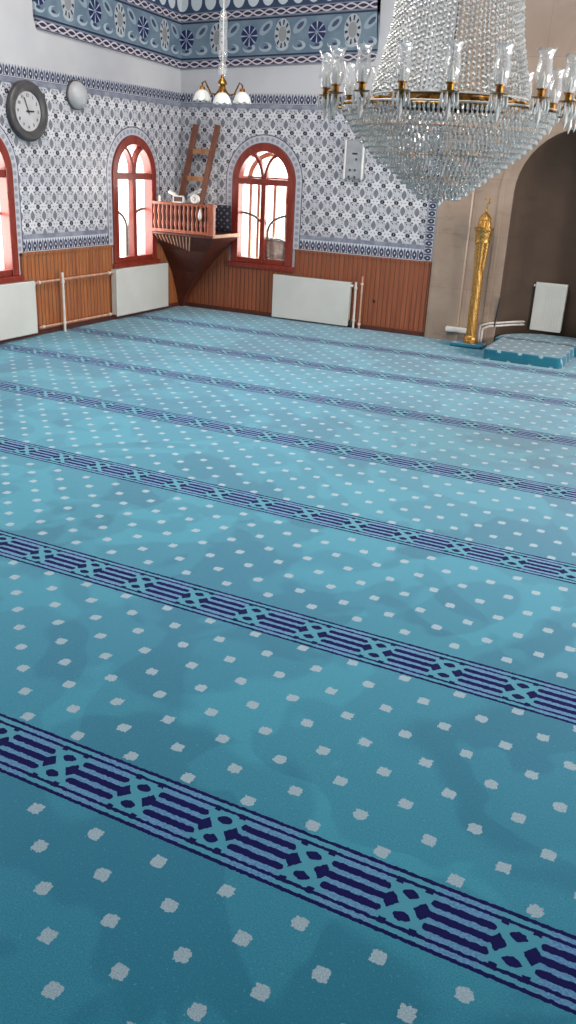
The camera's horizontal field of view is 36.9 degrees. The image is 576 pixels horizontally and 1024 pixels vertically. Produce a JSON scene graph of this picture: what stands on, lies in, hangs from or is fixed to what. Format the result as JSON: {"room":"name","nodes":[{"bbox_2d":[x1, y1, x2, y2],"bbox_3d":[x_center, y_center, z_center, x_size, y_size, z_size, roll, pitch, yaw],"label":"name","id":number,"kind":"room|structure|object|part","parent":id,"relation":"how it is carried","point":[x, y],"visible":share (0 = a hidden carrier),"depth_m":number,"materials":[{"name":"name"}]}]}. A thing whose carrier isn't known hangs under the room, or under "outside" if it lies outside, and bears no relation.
{"room":"mosque","nodes":[
{"label":"mosque","id":0,"kind":"room"},
{"bbox_2d":[0,0,181,329],"bbox_3d":[-4.656,-3.142,5.344,0.402,5.200,14.844,13,24,23],"label":"wall","id":1,"kind":"structure","parent":0,"point":[126,55],"depth_m":9.78,"materials":[{"name":"white tile"}]},
{"bbox_2d":[0,138,24,283],"bbox_3d":[-3.093,-3.054,8.613,0.170,1.537,1.000,13,24,23],"label":"window","id":2,"kind":"structure","parent":1,"relation":"in","point":[10,273],"depth_m":8.97,"materials":[{"name":"red paint"}]},
{"bbox_3d":[-3.119,-2.401,8.872,0.155,0.130,1.000,13,24,23],"label":"sill","id":3,"kind":"part","parent":2,"relation":"part of","materials":[{"name":"red paint"}]},
{"bbox_2d":[0,280,38,340],"bbox_3d":[-3.134,-2.011,8.811,0.125,0.562,1.599,13,24,23],"label":"panel radiator","id":4,"kind":"object","parent":1,"relation":"attached to","point":[18,310],"visible":1,"depth_m":9.18,"materials":[{"name":"white metal"}]},
{"bbox_2d":[0,280,31,284],"bbox_3d":[-3.121,-2.257,8.686,0.056,0.012,1.547,13,24,23],"label":"grille","id":5,"kind":"object","parent":4,"relation":"attached to","point":[28,282],"depth_m":9.15,"materials":[{"name":"white metal"}]},
{"bbox_2d":[35,271,113,284],"bbox_3d":[-2.457,-2.710,9.968,0.040,0.044,1.420,13,24,23],"label":"pipe","id":6,"kind":"object","parent":4,"relation":"attached to","point":[107,272],"visible":1,"depth_m":9.96,"materials":[{"name":"white metal"}]},
{"bbox_2d":[6,80,47,141],"bbox_3d":[-2.667,-4.109,8.844,0.066,0.574,0.574,13,24,23],"label":"wall clock","id":7,"kind":"object","parent":1,"relation":"attached to","point":[26,105],"visible":1,"depth_m":8.82,"materials":[{"name":"grey plastic"}]},
{"bbox_2d":[66,80,87,109],"bbox_3d":[-2.279,-4.553,9.419,0.125,0.300,0.300,13,24,23],"label":"wall fixture","id":8,"kind":"object","parent":1,"relation":"attached to","point":[76,92],"visible":1,"depth_m":9.35,"materials":[{"name":"grey plastic"}]},
{"bbox_2d":[0,302,178,342],"bbox_3d":[-3.362,-1.602,8.579,0.015,0.054,8.449,13,24,23],"label":"baseboard","id":9,"kind":"structure","parent":1,"relation":"attached to","point":[112,317],"depth_m":10.31,"materials":[{"name":"red wood"}]},
{"bbox_2d":[112,136,159,268],"bbox_3d":[-1.953,-3.868,10.779,0.170,1.537,1.000,13,24,23],"label":"window","id":10,"kind":"structure","parent":1,"relation":"in","point":[132,258],"depth_m":10.80,"materials":[{"name":"red paint"}]},
{"bbox_3d":[-1.979,-3.215,11.039,0.155,0.130,1.000,13,24,23],"label":"sill","id":11,"kind":"part","parent":10,"relation":"part of","materials":[{"name":"red paint"}]},
{"bbox_2d":[111,262,168,316],"bbox_3d":[-1.902,-2.894,11.151,0.125,0.568,1.184,13,24,23],"label":"panel radiator","id":12,"kind":"object","parent":1,"relation":"attached to","point":[140,288],"visible":1,"depth_m":11.02,"materials":[{"name":"white metal"}]},
{"bbox_2d":[115,262,163,269],"bbox_3d":[-1.890,-3.142,11.025,0.056,0.012,1.132,13,24,23],"label":"grille","id":13,"kind":"object","parent":12,"relation":"attached to","point":[157,265],"depth_m":11.06,"materials":[{"name":"white metal"}]},
{"bbox_2d":[181,0,458,335],"bbox_3d":[0.286,-5.021,10.637,3.593,5.200,0.402,13,24,23],"label":"wall","id":14,"kind":"structure","parent":0,"point":[274,46],"depth_m":10.65,"materials":[{"name":"white tile"}]},
{"bbox_2d":[152,195,240,305],"bbox_3d":[-1.209,-3.386,11.385,0.924,1.468,0.710,13,24,23],"label":"pulpit","id":15,"kind":"object","parent":14,"relation":"attached to","point":[190,246],"visible":1,"depth_m":11.13,"materials":[{"name":"red wood"}]},
{"bbox_2d":[168,189,184,202],"bbox_3d":[-1.408,-4.002,10.925,0.240,0.148,0.050,13,24,23],"label":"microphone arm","id":16,"kind":"object","parent":15,"relation":"on","point":[170,191],"visible":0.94,"depth_m":10.92,"materials":[{"name":"white plastic"}]},
{"bbox_3d":[-1.415,-4.014,10.924,0.224,0.126,0.050,13,24,23],"label":"arm","id":17,"kind":"part","parent":16,"relation":"part of","materials":[{"name":"white plastic"}]},
{"bbox_2d":[173,195,184,202],"bbox_3d":[-1.372,-3.936,10.850,0.160,0.085,0.045,13,24,23],"label":"framed sign","id":18,"kind":"object","parent":15,"relation":"on","point":[176,198],"visible":1,"depth_m":10.84,"materials":[{"name":"white plastic"}]},
{"bbox_3d":[-1.341,-3.570,10.996,0.919,0.040,0.042,13,24,23],"label":"rail","id":19,"kind":"part","parent":15,"relation":"part of","materials":[{"name":"red wood"}]},
{"bbox_3d":[-1.313,-3.885,10.891,0.924,0.035,0.097,13,24,23],"label":"rail","id":20,"kind":"part","parent":15,"relation":"part of","materials":[{"name":"red wood"}]},
{"bbox_2d":[187,189,201,202],"bbox_3d":[-1.176,-3.966,10.822,0.183,0.179,0.070,13,24,23],"label":"folded papers","id":21,"kind":"object","parent":15,"relation":"on","point":[198,191],"visible":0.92,"depth_m":10.80,"materials":[{"name":"white paper"}]},
{"bbox_2d":[190,194,199,203],"bbox_3d":[-1.160,-3.906,10.765,0.110,0.110,0.060,13,24,23],"label":"paper roll","id":22,"kind":"object","parent":15,"relation":"on","point":[193,197],"visible":1,"depth_m":10.74,"materials":[{"name":"white paper"}]},
{"bbox_2d":[179,124,220,207],"bbox_3d":[-1.206,-4.355,11.269,0.573,1.322,0.284,13,24,23],"label":"ladder","id":23,"kind":"object","parent":15,"relation":"on","point":[191,149],"visible":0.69,"depth_m":11.20,"materials":[{"name":"brown wood"}]},
{"bbox_2d":[198,204,201,220],"bbox_3d":[-1.099,-3.733,10.752,0.052,0.206,0.052,13,24,23],"label":"night light","id":24,"kind":"object","parent":15,"relation":"hanging from","point":[199,213],"visible":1,"depth_m":10.75,"materials":[{"name":"white glass"}]},
{"bbox_3d":[-1.100,-3.714,10.760,0.052,0.135,0.052,13,24,23],"label":"flame bulb","id":25,"kind":"part","parent":24,"relation":"part of","materials":[{"name":"white glass"}]},
{"bbox_3d":[-0.959,-3.641,10.771,0.095,0.385,0.060,13,24,23],"label":"corner post","id":26,"kind":"part","parent":15,"relation":"part of","materials":[{"name":"red wood"}]},
{"bbox_2d":[215,204,231,232],"bbox_3d":[-0.893,-3.870,11.370,0.335,0.340,0.102,13,24,23],"label":"cushion","id":27,"kind":"object","parent":15,"relation":"on","point":[223,212],"visible":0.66,"depth_m":11.31,"materials":[{"name":"fabric"}]},
{"bbox_2d":[227,143,294,272],"bbox_3d":[-0.272,-3.977,11.261,1.000,1.537,0.325,13,24,23],"label":"window","id":28,"kind":"structure","parent":14,"relation":"in","point":[259,261],"depth_m":11.24,"materials":[{"name":"red paint"}]},
{"bbox_3d":[-0.343,-3.298,11.452,1.000,0.130,0.155,13,24,23],"label":"sill","id":29,"kind":"part","parent":28,"relation":"part of","materials":[{"name":"red paint"}]},
{"bbox_3d":[-0.212,-4.017,11.378,0.840,1.360,0.050,13,24,23],"label":"sash","id":30,"kind":"part","parent":28,"relation":"part of","materials":[{"name":"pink wood"}]},
{"bbox_2d":[266,237,285,259],"bbox_3d":[-0.122,-3.480,11.390,0.380,0.273,0.127,13,24,23],"label":"bag","id":31,"kind":"object","parent":28,"relation":"on","point":[275,249],"visible":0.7,"depth_m":11.35,"materials":[{"name":"grey plastic"}]},
{"bbox_2d":[185,302,423,335],"bbox_3d":[0.099,-2.570,11.421,3.540,0.054,0.015,13,24,23],"label":"baseboard","id":32,"kind":"structure","parent":14,"relation":"attached to","point":[362,326],"depth_m":11.57,"materials":[{"name":"red wood"}]},
{"bbox_2d":[272,274,353,325],"bbox_3d":[0.327,-2.757,11.196,1.133,0.550,0.125,13,24,23],"label":"panel radiator","id":33,"kind":"object","parent":14,"relation":"attached to","point":[319,300],"visible":1,"depth_m":11.13,"materials":[{"name":"white metal"}]},
{"bbox_2d":[278,274,349,281],"bbox_3d":[0.315,-3.007,11.096,1.082,0.012,0.056,13,24,23],"label":"grille","id":34,"kind":"object","parent":33,"relation":"attached to","point":[280,276],"depth_m":11.11,"materials":[{"name":"white metal"}]},
{"bbox_2d":[343,140,365,179],"bbox_3d":[0.805,-4.246,10.400,0.250,0.440,0.086,13,24,23],"label":"wall fixture","id":35,"kind":"object","parent":14,"relation":"attached to","point":[355,152],"visible":0.92,"depth_m":10.37,"materials":[{"name":"white plastic"}]},
{"bbox_2d":[424,0,575,344],"bbox_3d":[3.356,-4.371,9.411,3.134,5.198,0.712,13,24,23],"label":"niche","id":36,"kind":"object","parent":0,"point":[532,207],"visible":0.62,"depth_m":10.07,"materials":[{"name":"beige paint"}]},
{"bbox_2d":[445,326,466,333],"bbox_3d":[2.048,-2.207,10.450,0.280,0.060,0.064,13,24,23],"label":"box","id":37,"kind":"object","parent":36,"relation":"attached to","point":[447,328],"visible":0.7,"depth_m":10.43,"materials":[{"name":"white plastic"}]},
{"bbox_2d":[493,297,500,326],"bbox_3d":[2.482,-2.370,10.232,0.052,0.347,0.022,13,24,23],"label":"rod","id":38,"kind":"object","parent":36,"relation":"attached to","point":[497,311],"visible":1,"depth_m":10.23,"materials":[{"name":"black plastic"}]},
{"bbox_3d":[3.152,-3.057,9.630,1.720,2.580,0.010,13,24,23],"label":"moulding","id":39,"kind":"part","parent":36,"relation":"part of","materials":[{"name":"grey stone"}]},
{"bbox_2d":[527,282,568,332],"bbox_3d":[3.164,-2.502,10.504,0.413,0.570,0.191,13,24,23],"label":"panel radiator","id":40,"kind":"object","parent":36,"relation":"attached to","point":[549,303],"visible":1,"depth_m":10.41,"materials":[{"name":"white metal"}]},
{"bbox_3d":[0.629,-4.651,2.521,11.483,0.200,16.444,13,24,23],"label":"ceiling","id":41,"kind":"structure","parent":0,"visible":0},
{"bbox_2d":[193,0,250,104],"bbox_3d":[-0.616,-5.476,8.388,0.482,2.764,0.482,20,28,36],"label":"chandelier","id":42,"kind":"object","parent":41,"relation":"hanging from","point":[242,97],"visible":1,"depth_m":8.79,"materials":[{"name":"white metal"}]},
{"bbox_3d":[-0.881,-4.277,8.855,0.192,0.109,0.192,13,24,23],"label":"lamp shade","id":43,"kind":"part","parent":42,"relation":"part of","materials":[{"name":"white glass"}]},
{"bbox_3d":[-0.791,-4.345,8.834,0.190,0.135,0.017,1,22,-5],"label":"curved arm","id":44,"kind":"part","parent":42,"relation":"part of","materials":[{"name":"gold metal"}]},
{"bbox_3d":[-0.663,-4.169,8.694,0.192,0.109,0.192,13,24,23],"label":"lamp shade","id":45,"kind":"part","parent":42,"relation":"part of","materials":[{"name":"white glass"}]},
{"bbox_3d":[-0.610,-5.582,8.345,0.011,2.535,0.011,13,24,23],"label":"rod","id":46,"kind":"part","parent":42,"relation":"part of","materials":[{"name":"white metal"}]},
{"bbox_3d":[-0.555,-4.341,8.854,0.190,0.135,0.017,1,22,-5],"label":"curved arm","id":47,"kind":"part","parent":42,"relation":"part of","materials":[{"name":"gold metal"}]},
{"bbox_3d":[-0.472,-4.270,8.889,0.192,0.109,0.192,13,24,23],"label":"lamp shade","id":48,"kind":"part","parent":42,"relation":"part of","materials":[{"name":"white glass"}]},
{"bbox_2d":[317,0,575,206],"bbox_3d":[1.131,-3.756,5.377,1.765,3.508,1.773,13,24,23],"label":"crystal chandelier","id":49,"kind":"object","parent":41,"relation":"hanging from","point":[362,118],"visible":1,"depth_m":5.45,"materials":[{"name":"clear glass"}]},
{"bbox_3d":[0.256,-2.867,5.727,0.026,0.097,0.026,13,24,23],"label":"candle bulb","id":50,"kind":"part","parent":49,"relation":"part of","materials":[{"name":"white glass"}]},
{"bbox_3d":[0.259,-2.927,5.703,0.116,0.216,0.116,13,24,23],"label":"lamp shade","id":51,"kind":"part","parent":49,"relation":"part of","materials":[{"name":"clear glass"}]},
{"bbox_3d":[0.306,-3.031,5.968,0.116,0.216,0.116,13,24,23],"label":"lamp shade","id":52,"kind":"part","parent":49,"relation":"part of","materials":[{"name":"clear glass"}]},
{"bbox_3d":[0.308,-2.759,5.465,0.026,0.097,0.026,13,24,23],"label":"candle bulb","id":53,"kind":"part","parent":49,"relation":"part of","materials":[{"name":"white glass"}]},
{"bbox_3d":[0.311,-2.819,5.441,0.116,0.216,0.116,13,24,23],"label":"lamp shade","id":54,"kind":"part","parent":49,"relation":"part of","materials":[{"name":"clear glass"}]},
{"bbox_3d":[0.445,-3.059,6.227,0.026,0.097,0.026,13,24,23],"label":"candle bulb","id":55,"kind":"part","parent":49,"relation":"part of","materials":[{"name":"white glass"}]},
{"bbox_3d":[0.449,-3.118,6.203,0.116,0.216,0.116,13,24,23],"label":"lamp shade","id":56,"kind":"part","parent":49,"relation":"part of","materials":[{"name":"clear glass"}]},
{"bbox_3d":[0.454,-2.660,5.237,0.026,0.097,0.026,13,24,23],"label":"candle bulb","id":57,"kind":"part","parent":49,"relation":"part of","materials":[{"name":"white glass"}]},
{"bbox_3d":[0.457,-2.720,5.213,0.116,0.216,0.116,13,24,23],"label":"lamp shade","id":58,"kind":"part","parent":49,"relation":"part of","materials":[{"name":"clear glass"}]},
{"bbox_3d":[0.498,-2.667,5.581,0.432,0.072,0.020,-5,23,-20],"label":"candle arm","id":59,"kind":"part","parent":49,"relation":"part of","materials":[{"name":"gold metal"}]},
{"bbox_3d":[0.607,-2.593,5.410,0.432,0.072,0.020,-15,28,-38],"label":"candle arm","id":60,"kind":"part","parent":49,"relation":"part of","materials":[{"name":"gold metal"}]},
{"bbox_3d":[0.676,-2.582,5.071,0.026,0.097,0.026,13,24,23],"label":"candle bulb","id":61,"kind":"part","parent":49,"relation":"part of","materials":[{"name":"white glass"}]},
{"bbox_3d":[0.679,-2.642,5.047,0.116,0.216,0.116,13,24,23],"label":"lamp shade","id":62,"kind":"part","parent":49,"relation":"part of","materials":[{"name":"clear glass"}]},
{"bbox_3d":[0.773,-2.534,5.286,0.020,0.072,0.432,14,25,26],"label":"candle arm","id":63,"kind":"part","parent":49,"relation":"part of","materials":[{"name":"gold metal"}]},
{"bbox_3d":[0.947,-2.534,4.986,0.026,0.097,0.026,13,24,23],"label":"candle bulb","id":64,"kind":"part","parent":49,"relation":"part of","materials":[{"name":"white glass"}]},
{"bbox_3d":[0.950,-2.594,4.962,0.116,0.216,0.116,13,24,23],"label":"lamp shade","id":65,"kind":"part","parent":49,"relation":"part of","materials":[{"name":"clear glass"}]},
{"bbox_3d":[1.192,-2.490,5.228,0.020,0.072,0.432,-1,22,-11],"label":"candle arm","id":66,"kind":"part","parent":49,"relation":"part of","materials":[{"name":"gold metal"}]},
{"bbox_3d":[1.235,-2.522,4.993,0.026,0.097,0.026,13,24,23],"label":"candle bulb","id":67,"kind":"part","parent":49,"relation":"part of","materials":[{"name":"white glass"}]},
{"bbox_3d":[1.238,-2.582,4.969,0.116,0.216,0.116,13,24,23],"label":"lamp shade","id":68,"kind":"part","parent":49,"relation":"part of","materials":[{"name":"clear glass"}]},
{"bbox_3d":[1.393,-2.509,5.301,0.020,0.072,0.432,-10,25,-29],"label":"candle arm","id":69,"kind":"part","parent":49,"relation":"part of","materials":[{"name":"gold metal"}]},
{"bbox_3d":[1.557,-2.554,5.434,0.432,0.072,0.020,19,27,35],"label":"candle arm","id":70,"kind":"part","parent":49,"relation":"part of","materials":[{"name":"gold metal"}]},
{"bbox_3d":[1.505,-2.548,5.091,0.026,0.097,0.026,13,24,23],"label":"candle bulb","id":71,"kind":"part","parent":49,"relation":"part of","materials":[{"name":"white glass"}]},
{"bbox_3d":[1.508,-2.608,5.067,0.116,0.216,0.116,13,24,23],"label":"lamp shade","id":72,"kind":"part","parent":49,"relation":"part of","materials":[{"name":"clear glass"}]},
{"bbox_3d":[1.861,-2.908,6.030,0.026,0.097,0.026,13,24,23],"label":"candle bulb","id":73,"kind":"part","parent":49,"relation":"part of","materials":[{"name":"white glass"}]},
{"bbox_3d":[1.865,-2.967,6.006,0.116,0.216,0.116,13,24,23],"label":"lamp shade","id":74,"kind":"part","parent":49,"relation":"part of","materials":[{"name":"clear glass"}]},
{"bbox_3d":[1.727,-2.668,5.245,0.116,0.216,0.116,13,24,23],"label":"lamp shade","id":75,"kind":"part","parent":49,"relation":"part of","materials":[{"name":"clear glass"}]},
{"bbox_3d":[1.724,-2.608,5.269,0.026,0.097,0.026,13,24,23],"label":"candle bulb","id":76,"kind":"part","parent":49,"relation":"part of","materials":[{"name":"white glass"}]},
{"bbox_3d":[0.374,0.358,4.536,11.483,0.188,16.444,13,24,23],"label":"floor","id":77,"kind":"structure","parent":0,"visible":0},
{"bbox_2d":[0,306,575,1023],"bbox_3d":[0.105,0.461,3.978,10.759,0.012,14.480,13,24,23],"label":"carpet","id":78,"kind":"object","parent":77,"relation":"on","point":[287,607],"visible":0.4,"depth_m":3.46,"materials":[{"name":"blue carpet"}]},
{"bbox_2d":[60,272,66,331],"bbox_3d":[-2.555,-2.389,9.825,0.046,0.660,0.048,13,24,23],"label":"pipe","id":79,"kind":"object","parent":78,"relation":"on","point":[62,280],"visible":1,"depth_m":9.80,"materials":[{"name":"white metal"}]},
{"bbox_2d":[39,313,113,328],"bbox_3d":[-2.471,-2.262,10.167,0.040,0.049,1.340,13,24,23],"label":"pipe","id":80,"kind":"object","parent":79,"relation":"attached to","point":[108,314],"visible":1,"depth_m":10.13,"materials":[{"name":"white metal"}]},
{"bbox_2d":[352,282,357,327],"bbox_3d":[0.846,-2.624,10.952,0.043,0.575,0.045,13,24,23],"label":"pipe","id":81,"kind":"object","parent":78,"relation":"on","point":[355,287],"visible":1,"depth_m":10.94,"materials":[{"name":"white metal"}]},
{"bbox_2d":[357,276,363,328],"bbox_3d":[0.919,-2.642,10.907,0.037,0.650,0.039,13,24,23],"label":"pipe","id":82,"kind":"object","parent":78,"relation":"on","point":[362,279],"visible":1,"depth_m":10.90,"materials":[{"name":"white metal"}]},
{"bbox_2d":[449,197,493,349],"bbox_3d":[2.181,-2.750,9.965,0.380,1.669,0.280,13,24,23],"label":"ornament","id":83,"kind":"object","parent":78,"relation":"on","point":[483,232],"visible":1,"depth_m":9.94,"materials":[{"name":"metal"}]},
{"bbox_2d":[477,321,524,341],"bbox_3d":[2.619,-2.179,10.461,0.737,0.283,0.102,-9,25,-28],"label":"pipe","id":84,"kind":"object","parent":78,"relation":"on","point":[502,324],"visible":0.9,"depth_m":10.34,"materials":[{"name":"white metal"}]},
{"bbox_2d":[483,333,575,368],"bbox_3d":[3.032,-1.870,9.970,1.340,0.115,1.485,13,24,23],"label":"carpeted step","id":85,"kind":"structure","parent":78,"relation":"on","point":[541,350],"depth_m":9.64,"materials":[{"name":"carpet"}]}
]}

